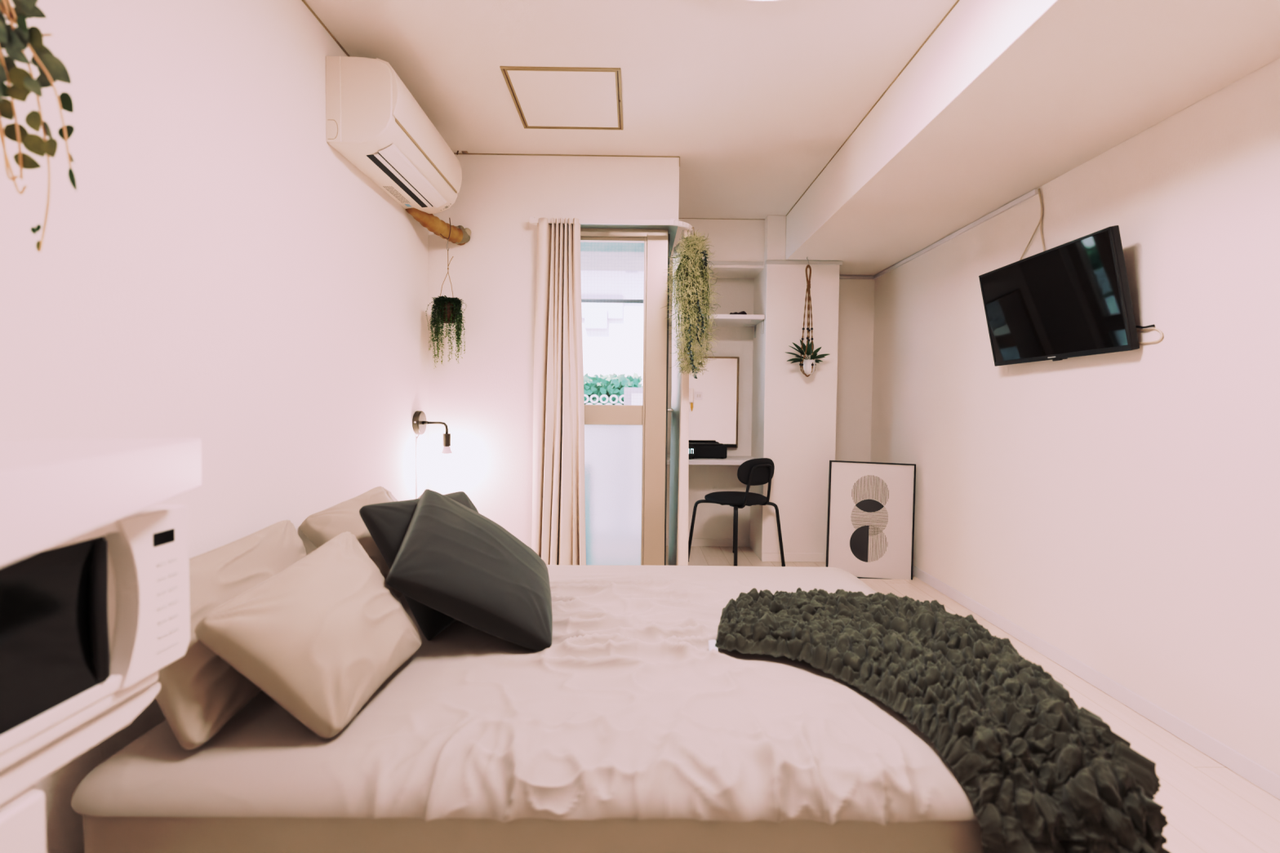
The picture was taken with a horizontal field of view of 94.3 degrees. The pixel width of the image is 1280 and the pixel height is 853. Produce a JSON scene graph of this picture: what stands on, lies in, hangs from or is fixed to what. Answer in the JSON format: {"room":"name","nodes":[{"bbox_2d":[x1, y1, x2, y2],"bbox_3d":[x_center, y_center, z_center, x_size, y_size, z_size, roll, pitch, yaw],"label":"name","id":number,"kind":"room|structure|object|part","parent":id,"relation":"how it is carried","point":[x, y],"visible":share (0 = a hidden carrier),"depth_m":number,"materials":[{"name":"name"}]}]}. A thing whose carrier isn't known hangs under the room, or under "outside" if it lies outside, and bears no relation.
{"room":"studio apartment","nodes":[
{"label":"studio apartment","id":0,"kind":"room"},
{"bbox_2d":[0,0,428,852],"bbox_3d":[-1.125,-0.158,1.029,0.120,2.306,4.328,1,2,-1],"label":"wall","id":1,"kind":"structure","parent":0,"point":[215,271],"depth_m":1.48,"materials":[{"name":"white paint"}]},
{"bbox_2d":[0,438,201,567],"bbox_3d":[-0.731,0.069,0.555,0.660,0.076,0.747,1,2,-1],"label":"shelf board","id":2,"kind":"object","parent":1,"relation":"attached to","point":[53,491],"visible":1,"depth_m":0.61,"materials":[{"name":"white"}]},
{"bbox_2d":[302,0,350,56],"bbox_3d":[-1.050,-1.306,0.973,0.005,0.005,4.058,1,2,-1],"label":"trim","id":3,"kind":"structure","parent":1,"relation":"attached to","point":[304,1],"depth_m":2.00,"materials":[{"name":"beige"}]},
{"bbox_2d":[325,55,462,213],"bbox_3d":[-0.947,-1.123,2.394,0.240,0.292,0.765,1,2,-1],"label":"air conditioner","id":4,"kind":"object","parent":1,"relation":"attached to","point":[374,121],"visible":1,"depth_m":2.10,"materials":[{"name":"beige plastic"}]},
{"bbox_3d":[-0.863,-1.170,2.396,0.074,0.189,0.752,1,2,-1],"label":"panel","id":5,"kind":"part","parent":4,"relation":"part of","materials":[{"name":"beige plastic"}]},
{"bbox_2d":[405,208,471,244],"bbox_3d":[-0.962,-0.966,2.858,0.108,0.128,0.370,1,2,22],"label":"pipe","id":6,"kind":"object","parent":4,"relation":"attached to","point":[458,235],"visible":0.99,"depth_m":2.85,"materials":[{"name":"beige"}]},
{"bbox_2d":[425,239,466,368],"bbox_3d":[-0.931,-0.592,2.870,0.170,0.630,0.160,-1,3,-38],"label":"plant","id":7,"kind":"object","parent":6,"relation":"hanging from","point":[448,310],"visible":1,"depth_m":2.84,"materials":[{"name":"green plant"}]},
{"bbox_3d":[-0.935,-0.454,2.879,0.148,0.326,0.144,-1,3,-42],"label":"stem","id":8,"kind":"part","parent":7,"relation":"part of","materials":[{"name":"green plant"}]},
{"bbox_3d":[-0.933,-0.726,2.865,0.069,0.253,0.013,0,2,-14],"label":"cord","id":9,"kind":"part","parent":7,"relation":"part of","materials":[{"name":"beige fabric"}]},
{"bbox_3d":[-0.929,-0.551,2.874,0.080,0.097,0.080,1,2,-1],"label":"pot","id":10,"kind":"part","parent":7,"relation":"part of","materials":[{"name":"brown"}]},
{"bbox_2d":[412,410,452,498],"bbox_3d":[-0.999,0.177,2.887,0.173,0.506,0.120,1,2,-1],"label":"wall sconce","id":11,"kind":"object","parent":1,"relation":"attached to","point":[419,420],"visible":1,"depth_m":2.87,"materials":[{"name":"brown metal"}]},
{"bbox_3d":[-1.078,0.234,2.881,0.005,0.391,0.019,2,2,31],"label":"cord","id":12,"kind":"part","parent":11,"relation":"part of","materials":[{"name":"white plastic"}]},
{"bbox_3d":[-1.068,-0.018,2.881,0.030,0.116,0.116,1,2,-1],"label":"wall plate","id":13,"kind":"part","parent":11,"relation":"part of","materials":[{"name":"brown metal"}]},
{"bbox_3d":[-0.993,0.004,2.883,0.122,0.060,0.017,1,2,-1],"label":"arm","id":14,"kind":"part","parent":11,"relation":"part of","materials":[{"name":"brown metal"}]},
{"bbox_2d":[442,433,450,446],"bbox_3d":[-0.938,0.065,2.886,0.037,0.061,0.037,1,2,-1],"label":"socket","id":15,"kind":"object","parent":11,"relation":"attached to","point":[446,437],"depth_m":2.87,"materials":[{"name":"brown metal"}]},
{"bbox_3d":[-0.939,0.139,2.888,0.052,0.016,0.052,1,2,-1],"label":"bulb","id":16,"kind":"part","parent":11,"relation":"part of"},
{"bbox_2d":[428,154,679,548],"bbox_3d":[-0.454,-0.249,3.769,1.270,2.306,1.442,1,2,-1],"label":"wall","id":17,"kind":"structure","parent":0,"point":[485,400],"depth_m":3.03,"materials":[{"name":"white paint"}]},
{"bbox_2d":[456,150,468,155],"bbox_3d":[-0.892,-1.385,2.986,0.054,0.047,0.032,1,2,-1],"label":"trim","id":18,"kind":"structure","parent":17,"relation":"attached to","point":[463,152],"depth_m":2.98,"materials":[{"name":"plastic"}]},
{"bbox_2d":[453,152,679,157],"bbox_3d":[-0.435,-1.373,3.004,1.270,0.005,0.004,1,2,-1],"label":"trim","id":19,"kind":"structure","parent":17,"relation":"attached to","point":[454,153],"depth_m":3.00,"materials":[{"name":"beige"}]},
{"bbox_2d":[529,216,692,565],"bbox_3d":[-0.154,-0.069,3.465,0.819,1.974,0.967,1,2,-1],"label":"door","id":20,"kind":"structure","parent":17,"relation":"in","point":[625,446],"depth_m":3.17,"materials":[{"name":"beige metal"}]},
{"bbox_2d":[531,217,586,564],"bbox_3d":[-0.403,-0.070,2.973,0.290,1.927,0.106,1,2,-1],"label":"curtain","id":21,"kind":"object","parent":20,"relation":"hanging from","point":[558,491],"visible":0.91,"depth_m":2.97,"materials":[{"name":"beige fabric"}]},
{"bbox_3d":[-0.143,-1.038,3.430,0.819,0.034,0.967,1,2,-1],"label":"curtain rail","id":22,"kind":"part","parent":20,"relation":"part of","materials":[{"name":"white metal"}]},
{"bbox_3d":[-0.142,-1.034,3.430,0.817,0.022,0.967,1,2,-1],"label":"rail","id":23,"kind":"part","parent":20,"relation":"part of","materials":[{"name":"white plastic"}]},
{"bbox_3d":[-0.228,-0.064,3.193,0.482,0.107,0.058,1,2,-1],"label":"rail","id":24,"kind":"part","parent":20,"relation":"part of","materials":[{"name":"beige wood"}]},
{"bbox_3d":[-0.233,0.413,3.211,0.482,0.847,0.008,1,2,-1],"label":"pane","id":25,"kind":"part","parent":20,"relation":"part of","materials":[{"name":"white glass"}]},
{"bbox_2d":[660,226,720,378],"bbox_3d":[0.259,-0.614,2.897,0.286,0.781,0.237,-1,2,-30],"label":"hanging plant","id":26,"kind":"object","parent":20,"relation":"hanging from","point":[691,251],"visible":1,"depth_m":2.88,"materials":[{"name":"green plant"}]},
{"bbox_2d":[580,224,677,259],"bbox_3d":[-0.165,-1.058,3.518,0.713,0.006,0.990,1,2,-1],"label":"trim","id":27,"kind":"structure","parent":17,"relation":"attached to","point":[672,228],"depth_m":3.10,"materials":[{"name":"grey metal"}]},
{"bbox_2d":[669,260,763,265],"bbox_3d":[0.510,-1.105,4.013,0.644,0.024,0.008,1,2,-1],"label":"trim","id":28,"kind":"structure","parent":17,"relation":"attached to","point":[731,263],"depth_m":4.01,"materials":[{"name":"grey"}]},
{"bbox_2d":[678,217,764,219],"bbox_3d":[0.517,-1.400,4.005,0.652,0.003,0.003,1,2,-1],"label":"trim","id":29,"kind":"structure","parent":17,"relation":"attached to","point":[678,218],"depth_m":4.00,"materials":[{"name":"beige"}]},
{"bbox_3d":[0.130,-0.078,3.621,0.104,1.946,0.720,1,2,-1],"label":"door","id":30,"kind":"structure","parent":17,"relation":"in","visible":0},
{"bbox_2d":[668,229,689,565],"bbox_3d":[0.224,-0.067,3.362,0.098,1.905,0.580,1,2,-1],"label":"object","id":31,"kind":"object","parent":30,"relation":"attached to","point":[679,440],"visible":0.64,"depth_m":3.27,"materials":[{"name":"beige fabric"}]},
{"bbox_2d":[580,242,644,271],"bbox_3d":[-1.492,-1.515,4.535,3.068,0.478,0.600,1,2,-1],"label":"ceiling","id":32,"kind":"structure","parent":0,"point":[593,255],"depth_m":4.39,"materials":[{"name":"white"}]},
{"bbox_2d":[304,0,957,219],"bbox_3d":[0.348,-1.393,1.646,3.051,0.150,5.624,1,2,-1],"label":"ceiling","id":33,"kind":"structure","parent":0,"point":[753,100],"depth_m":2.21,"materials":[{"name":"white paint"}]},
{"bbox_2d":[0,0,76,252],"bbox_3d":[-0.928,-0.778,0.864,0.255,1.050,0.140,1,2,-1],"label":"trailing plant","id":34,"kind":"object","parent":33,"relation":"hanging from","point":[51,68],"visible":1,"depth_m":0.85,"materials":[{"name":"green plant"}]},
{"bbox_2d":[499,66,622,129],"bbox_3d":[-0.301,-1.352,2.470,0.452,0.007,0.493,1,2,-1],"label":"ceiling hatch","id":35,"kind":"object","parent":33,"relation":"attached to","point":[543,97],"visible":1,"depth_m":2.43,"materials":[{"name":"beige"}]},
{"bbox_2d":[748,0,779,1],"bbox_3d":[0.360,-1.262,1.463,0.584,0.099,0.584,1,2,-1],"label":"ceiling lamp","id":36,"kind":"object","parent":33,"relation":"attached to","point":[748,0],"visible":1,"depth_m":1.75,"materials":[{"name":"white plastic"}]},
{"bbox_2d":[666,277,754,538],"bbox_3d":[0.429,-0.264,4.437,0.795,2.306,0.120,1,2,-1],"label":"wall niche","id":37,"kind":"object","parent":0,"point":[712,521],"visible":0.21,"depth_m":4.39,"materials":[{"name":"white paint"}]},
{"bbox_2d":[666,537,749,546],"bbox_3d":[0.489,0.861,4.415,0.652,0.060,0.008,1,2,-1],"label":"baseboard","id":38,"kind":"structure","parent":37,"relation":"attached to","point":[695,541],"depth_m":4.41,"materials":[{"name":"white wood"}]},
{"bbox_2d":[666,455,755,472],"bbox_3d":[0.498,0.272,4.222,0.650,0.100,0.350,1,2,-1],"label":"board","id":39,"kind":"object","parent":37,"relation":"attached to","point":[729,460],"visible":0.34,"depth_m":4.05,"materials":[{"name":"white wood"}]},
{"bbox_2d":[688,442,694,459],"bbox_3d":[0.323,0.169,4.104,0.111,0.111,0.046,1,2,-1],"label":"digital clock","id":40,"kind":"object","parent":39,"relation":"on","point":[691,449],"visible":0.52,"depth_m":4.08,"materials":[{"name":"black plastic"}]},
{"bbox_2d":[692,444,727,458],"bbox_3d":[0.473,0.176,4.189,0.269,0.092,0.090,1,2,-1],"label":"speaker","id":41,"kind":"object","parent":39,"relation":"on","point":[700,451],"visible":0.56,"depth_m":4.14},
{"bbox_2d":[690,443,723,445],"bbox_3d":[0.456,0.124,4.181,0.253,0.012,0.040,1,2,-1],"label":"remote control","id":42,"kind":"object","parent":41,"relation":"on","point":[713,444],"visible":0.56,"depth_m":4.16,"materials":[{"name":"black plastic"}]},
{"bbox_2d":[688,356,739,448],"bbox_3d":[0.491,-0.179,4.353,0.459,0.666,0.054,1,2,-1],"label":"wall mirror","id":43,"kind":"object","parent":37,"relation":"attached to","point":[713,396],"visible":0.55,"depth_m":4.36,"materials":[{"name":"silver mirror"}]},
{"bbox_2d":[668,313,764,337],"bbox_3d":[0.508,-0.696,4.160,0.648,0.120,0.405,1,2,-1],"label":"wall shelf","id":44,"kind":"object","parent":37,"relation":"attached to","point":[724,320],"visible":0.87,"depth_m":4.02,"materials":[{"name":"white wood"}]},
{"bbox_2d":[729,311,746,314],"bbox_3d":[0.661,-0.764,4.016,0.117,0.030,0.070,1,2,-1],"label":"pouch","id":45,"kind":"object","parent":44,"relation":"on","point":[742,312],"visible":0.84,"depth_m":3.99,"materials":[{"name":"black fabric"}]},
{"bbox_2d":[669,218,764,278],"bbox_3d":[0.514,-1.244,4.177,0.652,0.326,0.330,1,2,-1],"label":"wall","id":46,"kind":"structure","parent":0,"point":[732,240],"depth_m":4.01,"materials":[{"name":"white paint"}]},
{"bbox_2d":[749,215,839,560],"bbox_3d":[1.071,-0.248,4.175,0.484,2.306,0.424,1,2,-1],"label":"wall column","id":47,"kind":"structure","parent":0,"point":[793,414],"depth_m":3.97,"materials":[{"name":"white paint"}]},
{"bbox_2d":[761,552,826,562],"bbox_3d":[1.061,0.882,4.000,0.484,0.060,0.008,1,2,-1],"label":"baseboard","id":48,"kind":"structure","parent":47,"relation":"attached to","point":[766,557],"depth_m":4.00,"materials":[{"name":"white wood"}]},
{"bbox_2d":[764,260,842,265],"bbox_3d":[1.085,-1.085,3.937,0.506,0.024,0.032,1,2,-1],"label":"trim","id":49,"kind":"structure","parent":47,"relation":"attached to","point":[771,262],"depth_m":3.92,"materials":[{"name":"grey"}]},
{"bbox_2d":[785,257,829,377],"bbox_3d":[1.075,-0.708,3.839,0.310,0.774,0.107,0,2,-17],"label":"planter","id":50,"kind":"object","parent":47,"relation":"hanging from","point":[807,366],"visible":1,"depth_m":3.84,"materials":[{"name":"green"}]},
{"bbox_3d":[1.065,-0.608,3.850,0.052,0.572,0.010,1,2,-1],"label":"cord","id":51,"kind":"part","parent":50,"relation":"part of","materials":[{"name":"brown fabric"}]},
{"bbox_3d":[1.075,-0.606,3.819,0.070,0.571,0.036,-1,3,-39],"label":"cord","id":52,"kind":"part","parent":50,"relation":"part of","materials":[{"name":"brown fabric"}]},
{"bbox_3d":[1.093,-0.383,3.858,0.088,0.096,0.088,1,2,-1],"label":"pot","id":53,"kind":"part","parent":50,"relation":"part of","materials":[{"name":"white ceramic"}]},
{"bbox_3d":[1.105,-0.609,3.858,0.037,0.575,0.111,1,2,10],"label":"cord","id":54,"kind":"part","parent":50,"relation":"part of","materials":[{"name":"brown fabric"}]},
{"bbox_3d":[1.115,-0.608,3.850,0.056,0.572,0.010,1,2,-1],"label":"cord","id":55,"kind":"part","parent":50,"relation":"part of","materials":[{"name":"brown fabric"}]},
{"bbox_2d":[835,275,875,462],"bbox_3d":[1.271,-0.256,4.449,0.889,2.306,0.120,1,2,-1],"label":"wall","id":56,"kind":"structure","parent":0,"point":[856,296],"depth_m":4.39,"materials":[{"name":"white paint"}]},
{"bbox_2d":[839,275,873,279],"bbox_3d":[1.517,-1.095,4.355,0.390,0.023,0.012,1,2,-1],"label":"trim","id":57,"kind":"structure","parent":56,"relation":"attached to","point":[841,277],"depth_m":4.35,"materials":[{"name":"grey"}]},
{"bbox_2d":[666,546,1279,852],"bbox_3d":[0.322,1.036,1.734,3.051,0.100,5.624,1,2,-1],"label":"floor","id":58,"kind":"structure","parent":0,"point":[1209,807],"depth_m":1.72,"materials":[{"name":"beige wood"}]},
{"bbox_2d":[0,682,160,852],"bbox_3d":[-0.904,0.714,0.541,0.322,0.604,0.805,1,2,-1],"label":"stand","id":59,"kind":"object","parent":58,"relation":"on","point":[22,807],"visible":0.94,"depth_m":0.74,"materials":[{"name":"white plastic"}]},
{"bbox_3d":[-0.750,0.718,0.462,0.014,0.506,0.585,1,2,-1],"label":"door","id":60,"kind":"part","parent":59,"relation":"part of","materials":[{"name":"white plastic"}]},
{"bbox_2d":[0,504,190,772],"bbox_3d":[-0.876,0.269,0.724,0.322,0.274,0.463,1,2,-1],"label":"microwave","id":61,"kind":"object","parent":59,"relation":"on","point":[90,620],"visible":0.9,"depth_m":0.79,"materials":[{"name":"white plastic"}]},
{"bbox_3d":[-0.752,0.255,0.678,0.044,0.241,0.370,1,2,-1],"label":"door","id":62,"kind":"part","parent":61,"relation":"part of","materials":[{"name":"white plastic"}]},
{"bbox_3d":[-0.729,0.250,0.802,0.018,0.193,0.035,-1,3,-39],"label":"door handle","id":63,"kind":"part","parent":61,"relation":"part of","materials":[{"name":"black plastic"}]},
{"bbox_3d":[-0.750,0.247,0.893,0.052,0.241,0.126,1,2,-1],"label":"control panel","id":64,"kind":"part","parent":61,"relation":"part of","materials":[{"name":"white plastic"}]},
{"bbox_2d":[71,564,982,852],"bbox_3d":[-0.070,0.762,1.731,1.901,0.441,1.506,1,2,-1],"label":"bed","id":65,"kind":"object","parent":58,"relation":"on","point":[625,733],"visible":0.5,"depth_m":1.07,"materials":[{"name":"beige fabric"}]},
{"bbox_2d":[155,520,306,750],"bbox_3d":[-0.899,0.425,1.363,0.247,0.315,0.580,1,2,4],"label":"pillow","id":66,"kind":"object","parent":65,"relation":"on","point":[200,692],"visible":0.41,"depth_m":1.20,"materials":[{"name":"beige fabric"}]},
{"bbox_2d":[194,531,422,739],"bbox_3d":[-0.689,0.439,1.348,0.285,0.302,0.486,1,2,4],"label":"pillow","id":67,"kind":"object","parent":65,"relation":"on","point":[320,636],"visible":1,"depth_m":1.20,"materials":[{"name":"beige fabric"}]},
{"bbox_2d":[300,485,402,597],"bbox_3d":[-0.896,0.387,2.019,0.334,0.311,0.495,1,2,5],"label":"pillow","id":68,"kind":"object","parent":65,"relation":"on","point":[320,527],"visible":0.3,"depth_m":1.88,"materials":[{"name":"beige fabric"}]},
{"bbox_2d":[359,491,478,640],"bbox_3d":[-0.605,0.404,1.875,0.349,0.338,0.448,2,2,29],"label":"cushion","id":69,"kind":"object","parent":65,"relation":"on","point":[388,523],"visible":0.23,"depth_m":1.75,"materials":[{"name":"black fabric"}]},
{"bbox_2d":[386,488,552,651],"bbox_3d":[-0.469,0.391,1.733,0.417,0.378,0.475,0,2,-11],"label":"cushion","id":70,"kind":"object","parent":65,"relation":"on","point":[451,558],"visible":1,"depth_m":1.57,"materials":[{"name":"black fabric"}]},
{"bbox_3d":[-0.069,0.784,1.742,1.876,0.316,1.459,1,2,-1],"label":"mattress","id":71,"kind":"part","parent":65,"relation":"part of","materials":[{"name":"beige fabric"}]},
{"bbox_2d":[708,587,1170,852],"bbox_3d":[0.569,0.766,1.418,0.798,0.542,1.039,1,2,4],"label":"throw blanket","id":72,"kind":"object","parent":65,"relation":"on","point":[1040,772],"visible":1,"depth_m":1.16,"materials":[{"name":"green fabric"}]},
{"bbox_2d":[688,457,785,566],"bbox_3d":[0.630,0.551,3.913,0.468,0.720,0.468,-1,3,-36],"label":"desk chair","id":73,"kind":"object","parent":58,"relation":"on","point":[754,472],"visible":0.98,"depth_m":3.76,"materials":[{"name":"black metal"}]},
{"bbox_3d":[0.427,0.693,3.949,0.240,0.416,0.021,1,2,8],"label":"leg","id":74,"kind":"part","parent":73,"relation":"part of","materials":[{"name":"black metal"}]},
{"bbox_3d":[0.659,0.689,4.120,0.021,0.416,0.240,1,2,8],"label":"leg","id":75,"kind":"part","parent":73,"relation":"part of","materials":[{"name":"black metal"}]},
{"bbox_3d":[0.631,0.469,3.910,0.410,0.047,0.410,1,2,-1],"label":"seat","id":76,"kind":"part","parent":73,"relation":"part of","materials":[{"name":"black fabric"}]},
{"bbox_3d":[0.599,0.703,3.716,0.021,0.416,0.240,1,2,8],"label":"leg","id":77,"kind":"part","parent":73,"relation":"part of","materials":[{"name":"black metal"}]},
{"bbox_3d":[0.716,0.373,3.794,0.233,0.283,0.182,-1,3,-36],"label":"frame","id":78,"kind":"part","parent":73,"relation":"part of","materials":[{"name":"black metal"}]},
{"bbox_3d":[0.747,0.284,3.751,0.336,0.172,0.059,-1,3,-36],"label":"backrest","id":79,"kind":"part","parent":73,"relation":"part of","materials":[{"name":"black plastic"}]},
{"bbox_3d":[0.831,0.699,3.888,0.240,0.416,0.021,1,2,8],"label":"leg","id":80,"kind":"part","parent":73,"relation":"part of","materials":[{"name":"black metal"}]},
{"bbox_2d":[825,460,915,579],"bbox_3d":[1.417,0.577,3.654,0.535,0.729,0.075,1,2,4],"label":"framed print","id":81,"kind":"object","parent":58,"relation":"on","point":[870,521],"visible":0.9,"depth_m":3.65,"materials":[{"name":"black"}]},
{"bbox_2d":[785,0,1279,275],"bbox_3d":[1.368,-1.160,1.663,0.766,0.294,5.384,1,2,-1],"label":"beam","id":82,"kind":"structure","parent":0,"point":[1004,99],"depth_m":1.96,"materials":[{"name":"white paint"}]},
{"bbox_2d":[786,0,959,215],"bbox_3d":[0.987,-1.302,1.442,0.004,0.004,4.960,1,2,-1],"label":"trim","id":83,"kind":"structure","parent":82,"relation":"attached to","point":[957,1],"depth_m":2.34,"materials":[{"name":"beige"}]},
{"bbox_2d":[870,57,1279,776],"bbox_3d":[1.800,-0.150,1.704,0.120,2.306,5.624,1,2,-1],"label":"wall","id":84,"kind":"structure","parent":0,"point":[1121,510],"depth_m":2.06,"materials":[{"name":"white paint"}]},
{"bbox_2d":[873,188,1037,279],"bbox_3d":[1.726,-1.061,3.481,0.014,0.023,1.764,1,2,-1],"label":"trim","id":85,"kind":"structure","parent":84,"relation":"attached to","point":[1034,192],"depth_m":3.15,"materials":[{"name":"white plastic"}]},
{"bbox_2d":[1019,189,1042,260],"bbox_3d":[1.729,-0.862,2.643,0.006,0.337,0.171,1,2,-1],"label":"cable","id":86,"kind":"object","parent":84,"relation":"attached to","point":[1039,194],"visible":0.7,"depth_m":2.58,"materials":[{"name":"beige plastic"}]},
{"bbox_2d":[1038,188,1044,251],"bbox_3d":[1.734,-0.848,2.561,0.007,0.374,0.067,1,2,-1],"label":"cable","id":87,"kind":"object","parent":84,"relation":"hanging from","point":[1041,228],"visible":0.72,"depth_m":2.56,"materials":[{"name":"beige plastic"}]},
{"bbox_2d":[978,225,1139,366],"bbox_3d":[1.660,-0.484,2.408,0.156,0.435,0.752,1,2,-1],"label":"television","id":88,"kind":"object","parent":84,"relation":"attached to","point":[1072,299],"visible":1,"depth_m":2.30,"materials":[{"name":"black plastic"}]},
{"bbox_2d":[1135,324,1155,328],"bbox_3d":[1.716,-0.344,2.091,0.018,0.015,0.182,0,2,-8],"label":"cable","id":89,"kind":"object","parent":88,"relation":"attached to","point":[1153,325],"visible":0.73,"depth_m":2.02,"materials":[{"name":"black plastic"}]},
{"bbox_2d":[1136,327,1163,344],"bbox_3d":[1.732,-0.312,2.065,0.007,0.055,0.190,1,2,-1],"label":"cable","id":90,"kind":"object","parent":88,"relation":"attached to","point":[1160,331],"visible":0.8,"depth_m":2.01,"materials":[{"name":"beige plastic"}]},
{"bbox_2d":[912,564,1279,799],"bbox_3d":[1.724,0.970,1.744,0.008,0.062,5.384,1,2,-1],"label":"baseboard","id":91,"kind":"structure","parent":84,"relation":"attached to","point":[1263,778],"depth_m":2.08,"materials":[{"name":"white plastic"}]},
{"label":"outside","id":92,"kind":"structure","parent":0,"visible":0},
{"bbox_3d":[-1.635,3.753,10.429,15.000,0.200,11.400,1,2,-1],"label":"ground","id":93,"kind":"structure","parent":92,"visible":0},
{"bbox_2d":[583,394,624,404],"bbox_3d":[-1.044,1.751,5.858,2.544,4.143,0.022,1,2,-1],"label":"fence","id":94,"kind":"object","parent":93,"relation":"on","point":[584,395],"visible":0.06,"depth_m":5.78,"materials":[{"name":"white"}]},
{"bbox_2d":[580,270,644,385],"bbox_3d":[-1.793,0.456,9.532,8.600,6.450,1.950,1,2,-1],"label":"apartment building","id":95,"kind":"structure","parent":93,"relation":"on","point":[612,333],"depth_m":8.95,"materials":[{"name":"white concrete"}]},
{"bbox_3d":[-0.679,-1.793,8.905,0.850,0.358,0.060,1,2,-1],"label":"balcony panel","id":96,"kind":"part","parent":95,"relation":"part of","materials":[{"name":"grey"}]},
{"bbox_2d":[626,270,637,272],"bbox_3d":[-0.122,-2.366,8.889,0.177,0.123,0.060,1,2,-1],"label":"vent","id":97,"kind":"object","parent":95,"relation":"attached to","point":[627,271],"depth_m":8.86,"materials":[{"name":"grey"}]},
{"bbox_2d":[583,372,642,404],"bbox_3d":[-1.152,1.603,6.350,2.444,4.402,0.788,1,2,-1],"label":"hedge","id":98,"kind":"object","parent":93,"relation":"on","point":[613,384],"visible":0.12,"depth_m":6.02,"materials":[{"name":"green plant"}]},
{"bbox_2d":[623,387,642,404],"bbox_3d":[0.006,1.740,5.612,0.350,4.206,0.210,1,2,-1],"label":"gate post","id":99,"kind":"object","parent":93,"relation":"on","point":[633,396],"visible":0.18,"depth_m":5.49,"materials":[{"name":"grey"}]},
{"bbox_3d":[-0.001,1.770,5.538,0.200,4.151,0.060,1,2,-1],"label":"white panel","id":100,"kind":"part","parent":99,"relation":"part of","materials":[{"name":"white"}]},
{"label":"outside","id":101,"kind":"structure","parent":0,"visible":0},
{"bbox_2d":[581,298,643,303],"bbox_3d":[-1.092,-0.796,3.714,2.268,0.023,0.024,1,2,-1],"label":"pole","id":102,"kind":"object","parent":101,"point":[583,300],"visible":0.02,"depth_m":3.71,"materials":[{"name":"grey metal"}]}
]}

